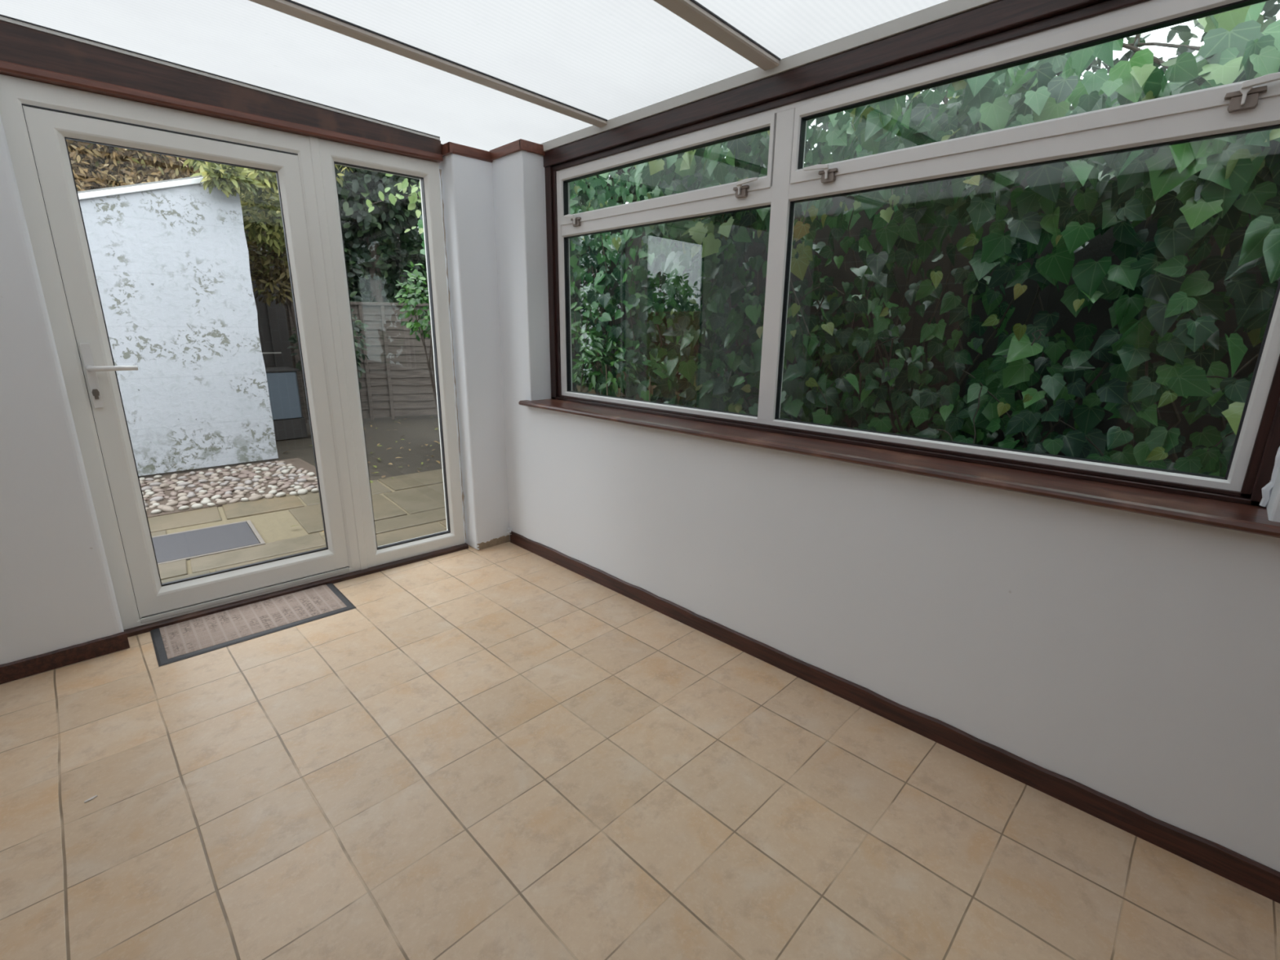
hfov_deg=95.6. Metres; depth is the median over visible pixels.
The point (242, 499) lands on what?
pebble
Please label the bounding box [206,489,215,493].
pebble
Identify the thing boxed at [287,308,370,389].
shrub
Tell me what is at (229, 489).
pebble
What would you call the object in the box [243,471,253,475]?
pebble
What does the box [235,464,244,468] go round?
pebble
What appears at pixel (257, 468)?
pebble
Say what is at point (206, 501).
pebble
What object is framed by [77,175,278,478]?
wall
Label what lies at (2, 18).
trim
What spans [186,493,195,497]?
pebble
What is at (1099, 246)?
ivy leaves
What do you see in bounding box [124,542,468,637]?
trim
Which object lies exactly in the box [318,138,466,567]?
window
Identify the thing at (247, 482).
pebble
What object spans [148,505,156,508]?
pebble
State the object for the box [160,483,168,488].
pebble
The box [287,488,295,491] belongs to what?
pebble
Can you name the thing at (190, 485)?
pebble
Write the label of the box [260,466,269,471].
pebble
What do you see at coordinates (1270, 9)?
tree
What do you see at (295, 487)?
pebble
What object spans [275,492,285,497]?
pebble
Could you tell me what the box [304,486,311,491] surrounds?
pebble
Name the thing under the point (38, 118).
door
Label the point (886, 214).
trail
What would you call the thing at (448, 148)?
trim
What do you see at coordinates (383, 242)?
tree
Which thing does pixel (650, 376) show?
cane
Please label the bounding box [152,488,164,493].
pebble
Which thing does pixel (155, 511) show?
pebble
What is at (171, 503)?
pebble
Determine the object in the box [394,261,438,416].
shrub
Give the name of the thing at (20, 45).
trim
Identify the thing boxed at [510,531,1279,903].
baseboard
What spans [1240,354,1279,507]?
trim
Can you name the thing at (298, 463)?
gravel
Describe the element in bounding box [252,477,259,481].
pebble
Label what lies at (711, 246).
trail
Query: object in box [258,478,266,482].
pebble
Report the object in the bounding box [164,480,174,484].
pebble
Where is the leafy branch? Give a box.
[365,173,423,234]
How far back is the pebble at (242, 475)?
5.26 m
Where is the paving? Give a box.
[147,469,446,583]
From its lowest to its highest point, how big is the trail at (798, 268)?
0.351 m
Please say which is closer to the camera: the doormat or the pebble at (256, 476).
the doormat
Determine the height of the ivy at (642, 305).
2.831 m
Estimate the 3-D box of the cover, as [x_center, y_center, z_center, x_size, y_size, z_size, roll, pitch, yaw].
[-2.815,0.397,3.741,0.595,0.014,0.600,-12,19,-40]
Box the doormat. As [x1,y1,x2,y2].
[150,583,356,666]
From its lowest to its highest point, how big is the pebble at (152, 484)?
0.050 m
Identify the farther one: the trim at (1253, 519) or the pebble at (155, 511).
the pebble at (155, 511)
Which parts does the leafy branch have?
stem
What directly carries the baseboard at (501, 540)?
attached to the wall pier
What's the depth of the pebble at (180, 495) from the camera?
4.65 m
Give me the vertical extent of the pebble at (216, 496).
0.041 m
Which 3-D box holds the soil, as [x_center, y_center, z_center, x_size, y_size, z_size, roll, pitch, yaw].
[-7.182,-1.017,9.336,16.730,0.188,15.000,15,20,43]
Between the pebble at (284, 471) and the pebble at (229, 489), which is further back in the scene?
the pebble at (284, 471)
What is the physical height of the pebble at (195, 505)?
0.042 m
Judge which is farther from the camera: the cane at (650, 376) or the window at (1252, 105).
the cane at (650, 376)
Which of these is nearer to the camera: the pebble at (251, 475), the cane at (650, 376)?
the cane at (650, 376)
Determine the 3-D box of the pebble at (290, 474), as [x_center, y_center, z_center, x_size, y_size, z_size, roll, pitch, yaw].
[-3.181,-0.038,5.325,0.083,0.043,0.052,-7,17,-27]
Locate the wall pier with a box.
[438,153,510,549]
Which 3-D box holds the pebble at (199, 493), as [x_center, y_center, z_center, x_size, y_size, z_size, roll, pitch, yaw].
[-3.575,0.116,4.723,0.048,0.032,0.069,13,19,40]
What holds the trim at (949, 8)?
attached to the wall at (1133, 659)
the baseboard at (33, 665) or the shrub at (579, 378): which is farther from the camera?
the shrub at (579, 378)
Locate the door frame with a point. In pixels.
(313, 141)
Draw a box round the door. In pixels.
[0,74,360,630]
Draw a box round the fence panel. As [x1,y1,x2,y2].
[284,300,437,422]
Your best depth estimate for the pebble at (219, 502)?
4.48 m
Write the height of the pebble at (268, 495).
0.044 m
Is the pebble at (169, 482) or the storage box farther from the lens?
the storage box
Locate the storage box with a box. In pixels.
[262,351,307,440]
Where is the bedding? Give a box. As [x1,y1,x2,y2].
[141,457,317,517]
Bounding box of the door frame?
[308,136,368,569]
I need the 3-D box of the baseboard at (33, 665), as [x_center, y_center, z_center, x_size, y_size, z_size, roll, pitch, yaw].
[-2.592,0.775,1.945,0.013,0.073,1.336,15,20,43]
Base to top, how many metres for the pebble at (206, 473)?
0.042 m
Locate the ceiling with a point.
(487, 75)
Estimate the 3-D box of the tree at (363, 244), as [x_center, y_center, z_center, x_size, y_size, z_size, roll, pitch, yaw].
[-5.241,-5.758,12.343,2.192,7.471,9.134,15,20,43]
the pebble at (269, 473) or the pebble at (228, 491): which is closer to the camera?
the pebble at (228, 491)
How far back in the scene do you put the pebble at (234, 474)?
5.30 m
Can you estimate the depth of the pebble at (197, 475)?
5.25 m
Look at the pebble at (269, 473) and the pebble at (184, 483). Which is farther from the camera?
the pebble at (269, 473)
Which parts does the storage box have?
rail, lid, panel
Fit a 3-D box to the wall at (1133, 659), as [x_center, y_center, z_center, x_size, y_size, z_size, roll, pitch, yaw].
[0.486,-0.383,2.290,4.020,2.204,0.240,15,20,43]
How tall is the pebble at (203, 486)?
0.036 m
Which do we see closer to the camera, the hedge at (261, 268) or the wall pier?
the wall pier
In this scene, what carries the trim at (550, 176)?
attached to the wall at (1133, 659)
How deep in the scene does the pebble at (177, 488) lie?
4.83 m
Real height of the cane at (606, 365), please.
1.120 m
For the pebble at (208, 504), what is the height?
0.035 m
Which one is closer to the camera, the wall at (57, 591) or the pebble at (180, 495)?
the wall at (57, 591)
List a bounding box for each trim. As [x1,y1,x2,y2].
[0,15,439,140]
[0,20,441,154]
[0,60,442,163]
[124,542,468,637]
[440,142,493,162]
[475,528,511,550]
[489,138,544,159]
[518,398,1279,537]
[540,0,999,151]
[542,0,1150,171]
[544,165,561,398]
[551,395,1260,506]
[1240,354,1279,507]
[1258,446,1279,506]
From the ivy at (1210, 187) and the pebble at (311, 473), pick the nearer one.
the ivy at (1210, 187)
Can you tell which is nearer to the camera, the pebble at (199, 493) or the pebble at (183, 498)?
the pebble at (183, 498)
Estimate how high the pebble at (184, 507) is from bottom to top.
0.039 m
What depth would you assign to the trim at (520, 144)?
2.95 m
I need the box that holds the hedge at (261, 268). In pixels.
[244,228,305,390]
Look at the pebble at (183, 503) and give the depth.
4.45 m
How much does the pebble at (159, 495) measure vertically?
0.032 m
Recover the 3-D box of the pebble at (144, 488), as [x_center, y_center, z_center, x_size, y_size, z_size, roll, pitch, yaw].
[-4.117,0.075,4.844,0.059,0.047,0.097,3,15,9]
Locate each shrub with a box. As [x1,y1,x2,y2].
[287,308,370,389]
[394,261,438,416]
[570,279,646,395]
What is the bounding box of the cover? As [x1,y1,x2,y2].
[151,520,265,564]
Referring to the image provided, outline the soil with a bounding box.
[275,414,442,479]
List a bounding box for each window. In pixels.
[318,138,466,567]
[555,0,1279,491]
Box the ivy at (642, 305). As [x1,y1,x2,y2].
[417,143,733,407]
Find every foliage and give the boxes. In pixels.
[66,139,199,191]
[177,156,353,257]
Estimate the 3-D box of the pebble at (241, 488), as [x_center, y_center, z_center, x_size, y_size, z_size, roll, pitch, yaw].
[-3.357,0.075,4.875,0.097,0.046,0.059,-6,16,-23]
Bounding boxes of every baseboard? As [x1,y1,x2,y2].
[0,631,129,684]
[477,534,510,550]
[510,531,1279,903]
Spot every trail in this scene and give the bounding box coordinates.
[688,216,733,257]
[790,200,817,280]
[853,188,899,222]
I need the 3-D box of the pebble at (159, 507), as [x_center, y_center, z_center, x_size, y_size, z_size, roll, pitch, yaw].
[-3.587,0.208,4.362,0.093,0.041,0.063,9,17,29]
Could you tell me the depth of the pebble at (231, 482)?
5.04 m
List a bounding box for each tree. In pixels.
[146,143,647,303]
[146,155,426,302]
[628,0,1279,191]
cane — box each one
[605,364,608,395]
[648,376,650,401]
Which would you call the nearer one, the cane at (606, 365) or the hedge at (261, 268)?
the cane at (606, 365)
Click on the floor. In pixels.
(502, 752)
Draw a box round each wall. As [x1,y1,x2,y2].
[0,113,124,664]
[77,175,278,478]
[492,150,1279,871]
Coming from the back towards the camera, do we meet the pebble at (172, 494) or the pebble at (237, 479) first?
the pebble at (237, 479)
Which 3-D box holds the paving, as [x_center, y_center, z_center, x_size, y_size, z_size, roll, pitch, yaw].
[-2.185,0.318,4.119,4.030,0.037,2.116,-12,19,-40]
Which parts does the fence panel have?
rail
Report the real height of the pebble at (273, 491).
0.043 m
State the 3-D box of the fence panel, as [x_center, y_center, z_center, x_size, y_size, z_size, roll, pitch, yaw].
[-3.056,-1.736,8.527,3.600,1.641,0.075,-5,16,-20]
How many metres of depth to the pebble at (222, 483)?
5.00 m
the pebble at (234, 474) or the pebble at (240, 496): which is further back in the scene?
the pebble at (234, 474)
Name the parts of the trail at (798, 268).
stem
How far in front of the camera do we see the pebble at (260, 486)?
4.92 m
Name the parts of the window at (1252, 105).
lever, lever, lever, lever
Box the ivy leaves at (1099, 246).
[570,170,1278,472]
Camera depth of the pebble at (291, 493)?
4.76 m
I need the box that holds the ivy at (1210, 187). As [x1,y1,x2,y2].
[633,1,1279,476]
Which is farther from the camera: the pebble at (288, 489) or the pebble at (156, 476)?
the pebble at (156, 476)
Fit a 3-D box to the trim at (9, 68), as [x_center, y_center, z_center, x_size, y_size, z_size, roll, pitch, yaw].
[-1.917,-1.468,2.236,2.362,0.035,0.120,-13,20,-41]
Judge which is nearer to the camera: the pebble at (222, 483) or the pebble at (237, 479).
the pebble at (222, 483)
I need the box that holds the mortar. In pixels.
[166,480,446,574]
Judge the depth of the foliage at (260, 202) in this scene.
5.54 m
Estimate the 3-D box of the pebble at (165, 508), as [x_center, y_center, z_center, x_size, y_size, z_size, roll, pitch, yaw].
[-3.509,0.218,4.319,0.100,0.052,0.070,5,15,15]
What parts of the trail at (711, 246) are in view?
stem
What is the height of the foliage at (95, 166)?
4.629 m
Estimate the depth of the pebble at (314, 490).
4.84 m
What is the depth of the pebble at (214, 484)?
4.99 m
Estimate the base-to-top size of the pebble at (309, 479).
0.046 m
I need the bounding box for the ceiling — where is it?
[0,0,948,151]
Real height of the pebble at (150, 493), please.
0.036 m
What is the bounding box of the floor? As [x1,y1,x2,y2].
[0,541,1279,959]
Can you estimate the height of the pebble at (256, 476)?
0.036 m
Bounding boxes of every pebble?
[141,486,152,491]
[142,494,150,497]
[145,491,154,495]
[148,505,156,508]
[149,482,161,486]
[149,496,164,502]
[151,486,161,490]
[151,509,161,514]
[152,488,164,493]
[153,475,162,478]
[156,493,167,497]
[157,504,164,510]
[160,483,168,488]
[160,505,174,511]
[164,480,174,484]
[164,501,178,506]
[169,491,177,496]
[174,485,184,491]
[177,475,186,479]
[177,481,190,486]
[177,493,187,497]
[177,495,188,501]
[177,501,189,505]
[178,505,189,510]
[186,484,195,487]
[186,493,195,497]
[189,497,200,503]
[191,476,199,480]
[191,503,203,508]
[195,487,203,492]
[195,492,205,496]
[196,474,205,477]
[197,479,208,483]
[199,493,210,498]
[200,498,211,504]
[202,485,212,488]
[204,472,214,475]
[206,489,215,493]
[207,502,215,506]
[208,479,218,482]
[210,482,219,486]
[211,494,221,500]
[215,491,224,494]
[216,499,226,505]
[219,482,227,485]
[222,488,234,493]
[222,493,233,498]
[224,476,235,480]
[224,490,232,494]
[228,481,238,484]
[228,497,239,502]
[231,473,239,476]
[231,477,240,481]
[232,494,244,498]
[233,486,246,490]
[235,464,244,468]
[237,473,248,478]
[237,491,246,495]
[240,497,248,501]
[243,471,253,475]
[244,480,252,484]
[248,473,257,478]
[248,494,263,501]
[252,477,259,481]
[253,466,261,471]
[253,475,262,478]
[253,484,262,488]
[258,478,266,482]
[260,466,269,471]
[262,476,271,479]
[263,471,272,475]
[265,493,273,498]
[267,480,277,484]
[268,489,277,494]
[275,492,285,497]
[280,469,288,473]
[280,484,289,488]
[287,466,295,469]
[287,473,297,476]
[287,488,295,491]
[289,491,297,495]
[293,485,302,489]
[296,478,306,482]
[297,488,307,494]
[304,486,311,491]
[306,471,315,475]
[306,477,316,481]
[311,488,318,492]
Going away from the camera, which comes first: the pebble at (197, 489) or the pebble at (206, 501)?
the pebble at (206, 501)
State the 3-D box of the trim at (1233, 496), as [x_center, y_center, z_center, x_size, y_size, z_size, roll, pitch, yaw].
[0.515,-0.217,2.373,2.826,0.026,0.062,15,20,43]
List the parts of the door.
lever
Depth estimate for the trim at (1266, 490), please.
1.37 m
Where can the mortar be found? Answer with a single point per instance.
(273, 526)
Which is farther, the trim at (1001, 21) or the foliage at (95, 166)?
the foliage at (95, 166)
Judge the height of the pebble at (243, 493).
0.043 m
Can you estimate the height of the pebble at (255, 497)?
0.046 m

